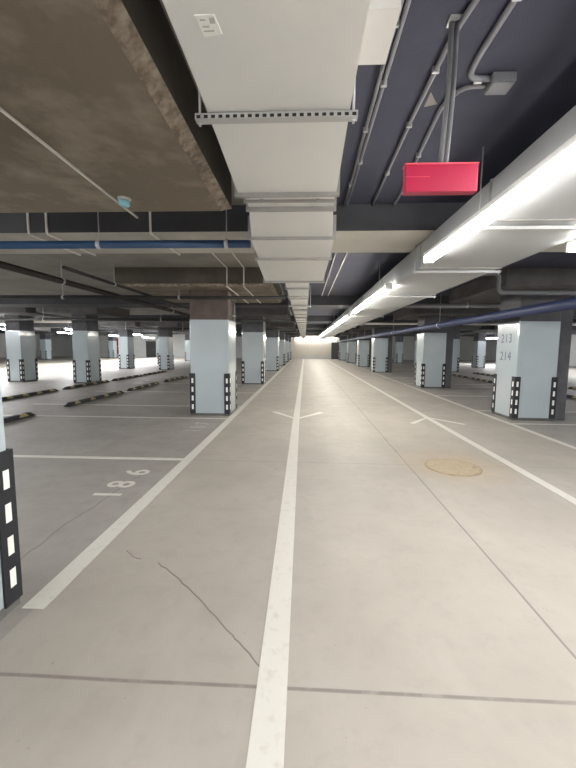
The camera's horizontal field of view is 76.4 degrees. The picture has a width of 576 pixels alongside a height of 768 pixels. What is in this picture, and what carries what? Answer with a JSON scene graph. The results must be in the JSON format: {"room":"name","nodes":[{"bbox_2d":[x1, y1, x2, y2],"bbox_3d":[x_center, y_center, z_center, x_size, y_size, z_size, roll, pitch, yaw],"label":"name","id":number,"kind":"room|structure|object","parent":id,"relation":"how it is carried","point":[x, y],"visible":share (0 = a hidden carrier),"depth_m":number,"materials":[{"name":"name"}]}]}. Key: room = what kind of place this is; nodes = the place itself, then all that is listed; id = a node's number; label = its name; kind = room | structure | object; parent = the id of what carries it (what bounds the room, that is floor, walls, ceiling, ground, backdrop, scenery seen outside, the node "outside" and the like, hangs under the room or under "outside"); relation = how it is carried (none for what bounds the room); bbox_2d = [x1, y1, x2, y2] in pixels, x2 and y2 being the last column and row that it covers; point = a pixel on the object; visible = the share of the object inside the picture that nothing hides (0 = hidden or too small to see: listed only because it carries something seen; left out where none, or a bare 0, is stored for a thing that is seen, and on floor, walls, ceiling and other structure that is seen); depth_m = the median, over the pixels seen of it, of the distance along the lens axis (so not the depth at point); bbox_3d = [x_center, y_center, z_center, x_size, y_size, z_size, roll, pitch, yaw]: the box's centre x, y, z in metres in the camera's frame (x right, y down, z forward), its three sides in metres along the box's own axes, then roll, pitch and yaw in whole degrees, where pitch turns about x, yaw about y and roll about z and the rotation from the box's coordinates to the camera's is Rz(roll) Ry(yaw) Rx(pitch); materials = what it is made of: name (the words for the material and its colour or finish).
{"room":"parking garage","nodes":[
{"label":"parking garage","id":0,"kind":"room"},
{"bbox_2d":[0,333,39,357],"bbox_3d":[-33.139,-2.453,21.415,0.200,3.030,54.000,1,6,3],"label":"wall","id":1,"kind":"structure","parent":0,"point":[3,354],"depth_m":41.47,"materials":[{"name":"grey paint"}]},
{"bbox_2d":[51,334,496,360],"bbox_3d":[-2.820,-4.810,47.035,58.000,3.030,0.200,1,6,3],"label":"wall","id":2,"kind":"structure","parent":0,"point":[61,344],"depth_m":46.77,"materials":[{"name":"beige paint"}]},
{"bbox_2d":[145,341,156,356],"bbox_3d":[-17.814,-4.555,47.596,1.440,2.170,0.122,1,6,3],"label":"door","id":3,"kind":"structure","parent":2,"relation":"in","point":[151,346],"depth_m":47.59,"materials":[{"name":"grey paint"}]},
{"bbox_2d":[299,355,330,358],"bbox_3d":[4.057,-3.413,46.741,5.200,0.420,0.030,1,6,3],"label":"baseboard","id":4,"kind":"structure","parent":2,"relation":"attached to","point":[300,356],"depth_m":46.77,"materials":[{"name":"grey paint"}]},
{"bbox_2d":[331,342,338,358],"bbox_3d":[6.059,-4.254,46.517,1.240,2.170,0.122,1,6,3],"label":"door","id":5,"kind":"structure","parent":2,"relation":"in","point":[334,345],"depth_m":46.52,"materials":[{"name":"grey paint"}]},
{"bbox_2d":[0,356,575,767],"bbox_3d":[-4.084,-0.482,20.264,58.000,0.203,54.000,1,6,3],"label":"floor","id":6,"kind":"structure","parent":0,"point":[433,616],"depth_m":2.40,"materials":[{"name":"concrete"}]},
{"bbox_2d":[4,412,35,422],"bbox_3d":[-5.519,0.752,6.571,0.160,0.090,2.500,1,6,3],"label":"wheel stop","id":7,"kind":"object","parent":6,"relation":"on","point":[26,414],"visible":0.89,"depth_m":7.36,"materials":[{"name":"black rubber"}]},
{"bbox_2d":[2,389,58,400],"bbox_3d":[-7.654,0.326,10.601,0.160,0.090,2.800,1,6,3],"label":"wheel stop","id":8,"kind":"object","parent":6,"relation":"on","point":[5,398],"visible":0.99,"depth_m":10.68,"materials":[{"name":"black rubber"}]},
{"bbox_2d":[0,307,67,381],"bbox_3d":[-10.911,-1.631,15.082,2.300,3.026,2.500,1,6,3],"label":"pillar","id":9,"kind":"structure","parent":6,"relation":"on","point":[21,361],"depth_m":14.71,"materials":[{"name":"paint"}]},
{"bbox_2d":[35,331,64,359],"bbox_3d":[-24.829,-4.029,37.622,2.300,3.026,2.500,1,6,3],"label":"pillar","id":10,"kind":"structure","parent":6,"relation":"on","point":[45,336],"depth_m":37.26,"materials":[{"name":"paint"}]},
{"bbox_2d":[36,307,129,382],"bbox_3d":[-8.053,-1.575,14.754,2.300,3.026,2.500,1,6,3],"label":"pillar","id":11,"kind":"structure","parent":6,"relation":"on","point":[86,360],"depth_m":14.35,"materials":[{"name":"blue paint"}]},
{"bbox_2d":[62,380,109,389],"bbox_3d":[-7.508,0.007,13.757,0.160,0.090,2.750,1,6,3],"label":"wheel stop","id":12,"kind":"object","parent":6,"relation":"on","point":[102,381],"visible":0.97,"depth_m":13.46,"materials":[{"name":"black rubber"}]},
{"bbox_2d":[64,391,123,406],"bbox_3d":[-5.346,0.375,10.298,0.160,0.090,2.700,1,6,3],"label":"wheel stop","id":13,"kind":"object","parent":6,"relation":"on","point":[81,401],"visible":1,"depth_m":9.93,"materials":[{"name":"black rubber"}]},
{"bbox_2d":[99,334,117,357],"bbox_3d":[-21.119,-4.670,44.227,2.300,3.026,2.500,1,6,3],"label":"pillar","id":14,"kind":"structure","parent":6,"relation":"on","point":[112,342],"depth_m":43.82,"materials":[{"name":"paint"}]},
{"bbox_2d":[0,0,231,620],"bbox_3d":[-2.142,-0.237,2.038,3.140,3.026,2.820,1,6,3],"label":"pillar","id":15,"kind":"structure","parent":6,"relation":"on","point":[109,86],"depth_m":1.97,"materials":[{"name":"concrete"}]},
{"bbox_2d":[0,107,137,218],"bbox_3d":[-1.423,-1.361,1.815,0.020,0.020,3.050,1,6,2],"label":"conduit","id":16,"kind":"object","parent":15,"relation":"attached to","point":[2,110],"visible":1,"depth_m":2.22,"materials":[{"name":"white metal"}]},
{"bbox_2d":[117,195,130,207],"bbox_3d":[-1.306,-1.450,2.923,0.104,0.066,0.104,1,6,3],"label":"smoke detector","id":17,"kind":"object","parent":15,"relation":"attached to","point":[124,201],"visible":1,"depth_m":2.89,"materials":[{"name":"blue plastic"}]},
{"bbox_2d":[99,322,151,368],"bbox_3d":[-10.500,-2.525,23.928,2.300,3.026,2.500,1,6,3],"label":"pillar","id":18,"kind":"structure","parent":6,"relation":"on","point":[126,355],"depth_m":23.50,"materials":[{"name":"paint"}]},
{"bbox_2d":[111,374,141,380],"bbox_3d":[-7.363,-0.307,16.862,0.160,0.090,2.700,1,6,3],"label":"wheel stop","id":19,"kind":"object","parent":6,"relation":"on","point":[139,375],"visible":0.98,"depth_m":16.54,"materials":[{"name":"black rubber"}]},
{"bbox_2d":[127,382,159,390],"bbox_3d":[-5.207,0.073,13.279,0.160,0.090,2.400,1,6,3],"label":"wheel stop","id":20,"kind":"object","parent":6,"relation":"on","point":[153,383],"visible":0.99,"depth_m":13.03,"materials":[{"name":"black rubber"}]},
{"bbox_2d":[142,370,166,375],"bbox_3d":[-7.220,-0.619,19.943,0.160,0.090,2.900,1,6,3],"label":"wheel stop","id":21,"kind":"object","parent":6,"relation":"on","point":[150,373],"visible":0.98,"depth_m":19.56,"materials":[{"name":"black rubber"}]},
{"bbox_2d":[144,330,181,363],"bbox_3d":[-10.214,-3.148,30.090,2.300,3.026,2.500,1,6,3],"label":"pillar","id":22,"kind":"structure","parent":6,"relation":"on","point":[157,331],"depth_m":29.65,"materials":[{"name":"concrete"}]},
{"bbox_2d":[140,322,189,369],"bbox_3d":[-7.661,-2.429,23.202,2.300,3.026,2.500,1,6,3],"label":"pillar","id":23,"kind":"structure","parent":6,"relation":"on","point":[166,357],"depth_m":22.77,"materials":[{"name":"paint"}]},
{"bbox_2d":[164,375,185,381],"bbox_3d":[-5.056,-0.256,16.534,0.160,0.090,2.550,1,6,3],"label":"wheel stop","id":24,"kind":"object","parent":6,"relation":"on","point":[183,376],"visible":0.99,"depth_m":16.23,"materials":[{"name":"black rubber"}]},
{"bbox_2d":[174,332,189,360],"bbox_3d":[-9.895,-3.841,36.947,2.300,3.026,2.500,1,6,3],"label":"pillar","id":25,"kind":"structure","parent":6,"relation":"on","point":[187,334],"depth_m":36.48,"materials":[{"name":"paint"}]},
{"bbox_2d":[114,267,281,415],"bbox_3d":[-1.809,-0.908,8.675,3.140,3.026,2.820,1,6,3],"label":"pillar","id":26,"kind":"structure","parent":6,"relation":"on","point":[213,375],"depth_m":7.77,"materials":[{"name":"paint"}]},
{"bbox_2d":[212,253,248,303],"bbox_3d":[-1.172,-2.100,7.373,0.026,0.384,4.830,1,6,3],"label":"conduit","id":27,"kind":"object","parent":26,"relation":"attached to","point":[212,253],"visible":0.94,"depth_m":7.09,"materials":[{"name":"white metal"}]},
{"bbox_2d":[232,293,235,320],"bbox_3d":[-1.196,-1.704,8.134,0.064,0.610,0.080,1,6,3],"label":"conduit","id":28,"kind":"object","parent":26,"relation":"attached to","point":[233,300],"visible":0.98,"depth_m":8.11,"materials":[{"name":"grey metal"}]},
{"bbox_2d":[232,253,260,303],"bbox_3d":[-0.843,-2.095,7.359,0.026,0.384,4.830,1,6,3],"label":"conduit","id":29,"kind":"object","parent":26,"relation":"attached to","point":[232,253],"visible":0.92,"depth_m":7.07,"materials":[{"name":"white metal"}]},
{"bbox_2d":[235,308,290,384],"bbox_3d":[-1.523,-1.574,15.266,3.140,3.026,3.000,1,6,3],"label":"pillar","id":30,"kind":"structure","parent":6,"relation":"on","point":[253,333],"depth_m":14.42,"materials":[{"name":"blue paint"}]},
{"bbox_2d":[241,322,294,370],"bbox_3d":[-1.152,-2.382,23.256,3.140,3.026,3.000,1,6,3],"label":"pillar","id":31,"kind":"structure","parent":6,"relation":"on","point":[272,336],"depth_m":22.41,"materials":[{"name":"paint"}]},
{"bbox_2d":[279,329,296,365],"bbox_3d":[-0.838,-3.065,30.015,3.140,3.026,3.000,1,6,3],"label":"pillar","id":32,"kind":"structure","parent":6,"relation":"on","point":[281,332],"depth_m":29.17,"materials":[{"name":"concrete"}]},
{"bbox_2d":[285,333,298,361],"bbox_3d":[-0.519,-3.759,36.872,3.140,3.026,3.000,1,6,3],"label":"pillar","id":33,"kind":"structure","parent":6,"relation":"on","point":[287,335],"depth_m":36.05,"materials":[{"name":"concrete"}]},
{"bbox_2d":[289,335,299,359],"bbox_3d":[-0.205,-4.442,43.631,3.140,3.026,3.000,1,6,3],"label":"pillar","id":34,"kind":"structure","parent":6,"relation":"on","point":[298,335],"depth_m":42.77,"materials":[{"name":"concrete"}]},
{"bbox_2d":[333,336,346,359],"bbox_3d":[7.013,-4.321,43.006,3.180,3.026,2.800,1,6,3],"label":"pillar","id":35,"kind":"structure","parent":6,"relation":"on","point":[342,345],"depth_m":42.15,"materials":[{"name":"concrete"}]},
{"bbox_2d":[340,333,356,362],"bbox_3d":[6.849,-3.635,36.241,3.180,3.026,2.800,1,6,3],"label":"pillar","id":36,"kind":"structure","parent":6,"relation":"on","point":[351,353],"depth_m":35.39,"materials":[{"name":"concrete"}]},
{"bbox_2d":[348,329,393,366],"bbox_3d":[6.521,-2.922,29.184,3.180,3.026,2.800,1,6,3],"label":"pillar","id":37,"kind":"structure","parent":6,"relation":"on","point":[363,357],"depth_m":28.34,"materials":[{"name":"concrete"}]},
{"bbox_2d":[359,325,417,372],"bbox_3d":[6.225,-2.279,22.824,3.180,3.026,2.800,1,6,3],"label":"pillar","id":38,"kind":"structure","parent":6,"relation":"on","point":[381,348],"depth_m":21.98,"materials":[{"name":"paint"}]},
{"bbox_2d":[393,334,414,362],"bbox_3d":[11.046,-3.608,36.300,2.300,3.026,2.500,1,6,3],"label":"pillar","id":39,"kind":"structure","parent":6,"relation":"on","point":[398,356],"depth_m":35.87,"materials":[{"name":"concrete"}]},
{"bbox_2d":[402,331,416,365],"bbox_3d":[10.745,-2.955,29.840,2.300,3.026,2.500,1,6,3],"label":"pillar","id":40,"kind":"structure","parent":6,"relation":"on","point":[415,332],"depth_m":29.88,"materials":[{"name":"concrete"}]},
{"bbox_2d":[394,309,499,387],"bbox_3d":[6.087,-1.430,14.444,3.180,3.026,2.800,1,6,3],"label":"pillar","id":41,"kind":"structure","parent":6,"relation":"on","point":[434,349],"depth_m":13.60,"materials":[{"name":"blue paint"}]},
{"bbox_2d":[425,459,482,475],"bbox_3d":[2.088,1.047,4.637,0.670,0.013,0.670,1,6,3],"label":"manhole cover","id":42,"kind":"object","parent":6,"relation":"on","point":[444,466],"visible":1,"depth_m":4.59,"materials":[{"name":"metal"}]},
{"bbox_2d":[451,374,467,377],"bbox_3d":[9.100,-0.454,19.605,0.160,0.090,2.100,1,6,3],"label":"wheel stop","id":43,"kind":"object","parent":6,"relation":"on","point":[462,376],"visible":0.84,"depth_m":19.22,"materials":[{"name":"black rubber"}]},
{"bbox_2d":[452,325,481,371],"bbox_3d":[10.438,-2.287,23.231,2.300,3.026,2.500,1,6,3],"label":"pillar","id":44,"kind":"structure","parent":6,"relation":"on","point":[456,338],"depth_m":22.74,"materials":[{"name":"concrete"}]},
{"bbox_2d":[460,330,497,367],"bbox_3d":[14.995,-2.800,28.652,2.300,3.026,2.500,1,6,3],"label":"pillar","id":45,"kind":"structure","parent":6,"relation":"on","point":[479,341],"depth_m":28.25,"materials":[{"name":"paint"}]},
{"bbox_2d":[468,377,492,382],"bbox_3d":[8.987,-0.208,17.169,0.160,0.090,2.200,1,6,3],"label":"wheel stop","id":46,"kind":"object","parent":6,"relation":"on","point":[473,378],"visible":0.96,"depth_m":16.92,"materials":[{"name":"black rubber"}]},
{"bbox_2d":[473,372,493,376],"bbox_3d":[11.106,-0.555,20.759,0.160,0.090,2.400,1,6,3],"label":"wheel stop","id":47,"kind":"object","parent":6,"relation":"on","point":[474,372],"visible":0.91,"depth_m":20.72,"materials":[{"name":"black rubber"}]},
{"bbox_2d":[449,268,575,420],"bbox_3d":[5.807,-0.821,8.421,3.180,3.026,2.800,1,6,3],"label":"pillar","id":48,"kind":"structure","parent":6,"relation":"on","point":[530,379],"depth_m":7.59,"materials":[{"name":"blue paint"}]},
{"bbox_2d":[566,394,575,398],"bbox_3d":[8.715,0.385,11.306,0.160,0.090,2.400,1,6,3],"label":"wheel stop","id":49,"kind":"object","parent":6,"relation":"on","point":[567,395],"visible":0.24,"depth_m":11.21,"materials":[{"name":"black rubber"}]},
{"bbox_2d":[0,0,575,327],"bbox_3d":[-4.058,-3.692,19.939,58.000,0.203,54.000,1,6,3],"label":"ceiling","id":50,"kind":"structure","parent":0,"point":[537,39],"depth_m":2.49,"materials":[{"name":"paint"}]},
{"bbox_2d":[1,327,50,330],"bbox_3d":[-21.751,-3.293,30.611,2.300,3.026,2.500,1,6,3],"label":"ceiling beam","id":51,"kind":"structure","parent":50,"relation":"attached to","point":[35,329],"depth_m":30.61,"materials":[{"name":"concrete"}]},
{"bbox_2d":[0,256,241,330],"bbox_3d":[-3.094,-3.751,23.993,0.113,0.483,39.840,1,6,3],"label":"drain pipe","id":52,"kind":"object","parent":50,"relation":"hanging from","point":[3,265],"visible":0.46,"depth_m":6.44,"materials":[{"name":"black metal"}]},
{"bbox_2d":[0,210,250,248],"bbox_3d":[-4.847,-1.752,4.123,8.900,0.475,0.097,1,6,3],"label":"pipe","id":53,"kind":"object","parent":50,"relation":"hanging from","point":[98,244],"visible":0.88,"depth_m":3.97,"materials":[{"name":"metal"}]},
{"bbox_2d":[0,285,284,299],"bbox_3d":[-6.840,-2.093,7.773,13.580,0.566,0.080,1,6,3],"label":"pipe","id":54,"kind":"object","parent":50,"relation":"hanging from","point":[62,296],"visible":0.9,"depth_m":7.60,"materials":[{"name":"black metal"}]},
{"bbox_2d":[0,315,290,321],"bbox_3d":[-6.138,-2.570,13.005,12.500,0.663,0.113,1,6,3],"label":"pipe","id":55,"kind":"object","parent":50,"relation":"hanging from","point":[43,318],"visible":0.89,"depth_m":12.97,"materials":[{"name":"black"}]},
{"bbox_2d":[62,260,241,326],"bbox_3d":[-2.300,-3.805,24.474,0.066,0.459,38.800,1,6,3],"label":"pipe","id":56,"kind":"object","parent":50,"relation":"hanging from","point":[63,267],"visible":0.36,"depth_m":6.56,"materials":[{"name":"black metal"}]},
{"bbox_2d":[98,327,295,330],"bbox_3d":[-5.782,-3.363,20.656,12.500,0.623,0.133,1,6,3],"label":"ceiling beam","id":57,"kind":"structure","parent":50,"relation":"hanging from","point":[125,328],"depth_m":20.71,"materials":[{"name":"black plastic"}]},
{"bbox_2d":[0,331,497,336],"bbox_3d":[-3.152,-5.433,39.522,58.000,0.280,0.920,1,6,3],"label":"ceiling beam","id":58,"kind":"structure","parent":50,"relation":"attached to","point":[315,334],"depth_m":39.18,"materials":[{"name":"paint"}]},
{"bbox_2d":[0,295,499,308],"bbox_3d":[-4.448,-2.611,11.614,58.000,0.280,0.920,1,6,3],"label":"ceiling beam","id":59,"kind":"structure","parent":50,"relation":"attached to","point":[317,301],"depth_m":11.24,"materials":[{"name":"paint"}]},
{"bbox_2d":[349,311,383,317],"bbox_3d":[2.367,-2.180,11.039,1.042,0.354,0.040,1,6,3],"label":"support","id":60,"kind":"object","parent":59,"relation":"attached to","point":[349,311],"visible":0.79,"depth_m":11.04,"materials":[{"name":"silver metal"}]},
{"bbox_2d":[195,79,357,126],"bbox_3d":[-0.052,-1.436,1.632,0.732,0.525,0.042,1,6,3],"label":"hanger","id":61,"kind":"object","parent":50,"relation":"hanging from","point":[322,115],"visible":0.94,"depth_m":1.64,"materials":[{"name":"silver metal"}]},
{"bbox_2d":[0,203,574,253],"bbox_3d":[-4.772,-1.906,4.637,58.000,0.280,0.920,1,6,3],"label":"ceiling beam","id":62,"kind":"structure","parent":50,"relation":"attached to","point":[380,227],"depth_m":4.06,"materials":[{"name":"paint"}]},
{"bbox_2d":[26,213,80,255],"bbox_3d":[-2.900,-1.832,4.206,0.026,0.304,1.660,1,6,3],"label":"conduit","id":63,"kind":"object","parent":62,"relation":"attached to","point":[27,214],"visible":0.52,"depth_m":4.16,"materials":[{"name":"white metal"}]},
{"bbox_2d":[44,213,95,255],"bbox_3d":[-2.691,-1.830,4.196,0.026,0.304,1.660,1,6,3],"label":"conduit","id":64,"kind":"object","parent":62,"relation":"attached to","point":[46,220],"visible":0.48,"depth_m":4.14,"materials":[{"name":"white metal"}]},
{"bbox_2d":[149,212,180,255],"bbox_3d":[-1.512,-1.815,4.143,0.026,0.304,1.660,1,6,3],"label":"conduit","id":65,"kind":"object","parent":62,"relation":"attached to","point":[150,226],"visible":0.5,"depth_m":4.04,"materials":[{"name":"white metal"}]},
{"bbox_2d":[413,245,500,274],"bbox_3d":[2.062,-1.515,4.460,1.042,0.354,0.040,1,6,3],"label":"support","id":66,"kind":"object","parent":62,"relation":"attached to","point":[498,271],"visible":0.84,"depth_m":4.45,"materials":[{"name":"silver metal"}]},
{"bbox_2d":[0,315,575,323],"bbox_3d":[-4.124,-3.317,18.591,58.000,0.280,0.920,1,6,3],"label":"ceiling beam","id":67,"kind":"structure","parent":50,"relation":"attached to","point":[310,319],"depth_m":17.94,"materials":[{"name":"paint"}]},
{"bbox_2d":[0,323,575,330],"bbox_3d":[-3.800,-4.022,25.568,58.000,0.280,0.920,1,6,3],"label":"ceiling beam","id":68,"kind":"structure","parent":50,"relation":"attached to","point":[36,325],"depth_m":24.92,"materials":[{"name":"paint"}]},
{"bbox_2d":[0,328,575,334],"bbox_3d":[-3.476,-4.727,32.545,58.000,0.280,0.920,1,6,3],"label":"ceiling beam","id":69,"kind":"structure","parent":50,"relation":"attached to","point":[52,329],"depth_m":32.54,"materials":[{"name":"paint"}]},
{"bbox_2d":[288,285,310,307],"bbox_3d":[0.294,-2.180,9.123,0.570,0.551,0.040,1,6,3],"label":"hanger","id":70,"kind":"object","parent":50,"relation":"hanging from","point":[310,285],"visible":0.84,"depth_m":9.12,"materials":[{"name":"silver metal"}]},
{"bbox_2d":[162,0,400,337],"bbox_3d":[0.777,-3.329,20.505,0.985,0.465,49.500,1,6,3],"label":"air duct","id":71,"kind":"object","parent":70,"relation":"on","point":[241,55],"visible":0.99,"depth_m":1.52,"materials":[{"name":"white metal"}]},
{"bbox_2d":[358,0,400,64],"bbox_3d":[0.321,-1.314,1.311,0.110,0.145,0.240,1,6,3],"label":"air duct","id":72,"kind":"object","parent":71,"relation":"attached to","point":[382,17],"depth_m":1.28,"materials":[{"name":"white metal"}]},
{"bbox_2d":[322,253,336,294],"bbox_3d":[0.865,-2.317,7.856,0.034,0.037,6.040,1,6,3],"label":"conduit","id":73,"kind":"object","parent":50,"relation":"attached to","point":[335,253],"visible":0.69,"depth_m":7.33,"materials":[{"name":"white metal"}]},
{"bbox_2d":[328,253,347,294],"bbox_3d":[1.044,-2.314,7.847,0.034,0.037,6.040,1,6,3],"label":"conduit","id":74,"kind":"object","parent":50,"relation":"attached to","point":[346,253],"visible":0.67,"depth_m":7.20,"materials":[{"name":"white metal"}]},
{"bbox_2d":[344,0,403,205],"bbox_3d":[0.465,-1.612,0.882,0.036,0.039,6.120,1,6,3],"label":"conduit","id":75,"kind":"object","parent":50,"relation":"attached to","point":[365,129],"visible":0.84,"depth_m":2.38,"materials":[{"name":"grey metal"}]},
{"bbox_2d":[346,0,410,205],"bbox_3d":[0.495,-1.612,0.881,0.036,0.039,6.120,1,6,3],"label":"conduit","id":76,"kind":"object","parent":50,"relation":"attached to","point":[383,84],"visible":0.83,"depth_m":2.10,"materials":[{"name":"grey metal"}]},
{"bbox_2d":[379,263,435,298],"bbox_3d":[2.165,-1.875,6.652,1.042,0.630,0.040,1,6,3],"label":"support","id":77,"kind":"object","parent":50,"relation":"hanging from","point":[434,296],"visible":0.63,"depth_m":6.67,"materials":[{"name":"silver metal"}]},
{"bbox_2d":[371,0,479,205],"bbox_3d":[0.846,-1.738,2.158,0.116,0.043,3.524,0,6,0],"label":"conduit","id":78,"kind":"object","parent":50,"relation":"attached to","point":[435,69],"visible":0.91,"depth_m":2.16,"materials":[{"name":"grey metal"}]},
{"bbox_2d":[393,82,486,205],"bbox_3d":[1.090,-1.822,3.003,0.201,0.043,1.804,1,6,3],"label":"conduit","id":79,"kind":"object","parent":50,"relation":"attached to","point":[482,85],"visible":0.82,"depth_m":2.41,"materials":[{"name":"grey metal"}]},
{"bbox_2d":[402,14,479,195],"bbox_3d":[0.685,-1.281,1.683,0.320,0.840,0.214,1,6,3],"label":"exit sign","id":80,"kind":"object","parent":50,"relation":"hanging from","point":[443,177],"visible":0.99,"depth_m":1.62,"materials":[{"name":"red plastic"}]},
{"bbox_2d":[404,301,499,307],"bbox_3d":[10.658,-2.069,8.754,15.550,0.533,0.113,1,6,3],"label":"pipe","id":81,"kind":"object","parent":50,"relation":"hanging from","point":[414,305],"visible":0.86,"depth_m":9.04,"materials":[{"name":"grey metal"}]},
{"bbox_2d":[337,297,575,341],"bbox_3d":[4.854,-3.103,20.590,0.183,0.957,46.000,1,6,3],"label":"supply pipe","id":82,"kind":"object","parent":50,"relation":"hanging from","point":[570,303],"visible":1,"depth_m":7.31,"materials":[{"name":"blue metal"}]},
{"bbox_2d":[361,322,575,325],"bbox_3d":[10.296,-2.809,15.940,14.140,0.518,0.103,1,6,3],"label":"ceiling beam","id":83,"kind":"structure","parent":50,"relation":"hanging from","point":[366,323],"depth_m":16.15,"materials":[{"name":"white concrete"}]},
{"bbox_2d":[468,0,521,83],"bbox_3d":[1.024,-1.634,1.143,0.161,0.047,1.896,1,6,3],"label":"conduit","id":84,"kind":"object","parent":50,"relation":"attached to","point":[477,79],"visible":1,"depth_m":1.83,"materials":[{"name":"grey metal"}]},
{"bbox_2d":[484,71,516,94],"bbox_3d":[1.207,-1.711,2.085,0.130,0.058,0.110,1,6,3],"label":"junction box","id":85,"kind":"object","parent":50,"relation":"attached to","point":[500,83],"visible":0.92,"depth_m":2.04,"materials":[{"name":"grey"}]},
{"bbox_2d":[477,147,575,232],"bbox_3d":[1.986,-1.485,2.796,1.042,0.630,0.040,1,6,3],"label":"support","id":86,"kind":"object","parent":50,"relation":"hanging from","point":[542,227],"visible":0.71,"depth_m":2.81,"materials":[{"name":"silver metal"}]},
{"bbox_2d":[317,105,575,338],"bbox_3d":[2.737,-3.022,19.188,0.956,0.298,46.992,1,6,3],"label":"ventilation duct","id":87,"kind":"object","parent":86,"relation":"on","point":[555,203],"visible":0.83,"depth_m":3.30,"materials":[{"name":"white metal"}]},
{"bbox_2d":[335,314,350,325],"bbox_3d":[1.895,-2.228,12.868,0.150,0.114,4.424,1,6,3],"label":"lamp","id":88,"kind":"object","parent":87,"relation":"attached to","point":[346,316],"visible":1,"depth_m":12.00,"materials":[{"name":"white plastic"}]},
{"bbox_2d":[353,283,392,312],"bbox_3d":[1.644,-1.683,7.476,0.150,0.114,3.874,1,6,3],"label":"lamp","id":89,"kind":"object","parent":87,"relation":"attached to","point":[386,287],"visible":1,"depth_m":6.48,"materials":[{"name":"white plastic"}]},
{"bbox_2d":[423,134,575,262],"bbox_3d":[1.367,-1.080,1.513,0.150,0.114,4.574,1,6,3],"label":"lamp","id":90,"kind":"object","parent":87,"relation":"attached to","point":[560,161],"visible":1,"depth_m":2.17,"materials":[{"name":"white plastic"}]},
{"bbox_2d":[482,273,575,294],"bbox_3d":[6.451,-1.871,6.554,6.750,0.550,0.086,1,6,3],"label":"pipe","id":91,"kind":"object","parent":50,"relation":"hanging from","point":[498,287],"visible":0.81,"depth_m":6.64,"materials":[{"name":"grey metal"}]},
{"bbox_2d":[491,309,575,321],"bbox_3d":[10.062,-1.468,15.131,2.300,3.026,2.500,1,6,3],"label":"ceiling beam","id":92,"kind":"structure","parent":50,"relation":"attached to","point":[574,313],"depth_m":13.74,"materials":[{"name":"concrete"}]},
{"bbox_2d":[566,238,575,252],"bbox_3d":[2.522,-1.370,1.807,0.106,0.650,3.024,1,6,3],"label":"lamp","id":93,"kind":"object","parent":50,"relation":"hanging from","point":[570,245],"visible":0.99,"depth_m":3.29,"materials":[{"name":"white plastic"}]},
{"bbox_2d":[568,243,575,251],"bbox_3d":[2.519,-1.076,1.837,0.100,0.050,2.970,1,6,3],"label":"diffuser","id":94,"kind":"object","parent":93,"relation":"attached to","point":[571,246],"depth_m":3.28,"materials":[{"name":"white plastic"}]},
{"bbox_2d":[569,335,575,365],"bbox_3d":[24.997,-1.721,18.788,0.200,3.030,54.000,1,6,3],"label":"wall","id":95,"kind":"structure","parent":0,"point":[572,362],"depth_m":32.76,"materials":[{"name":"white paint"}]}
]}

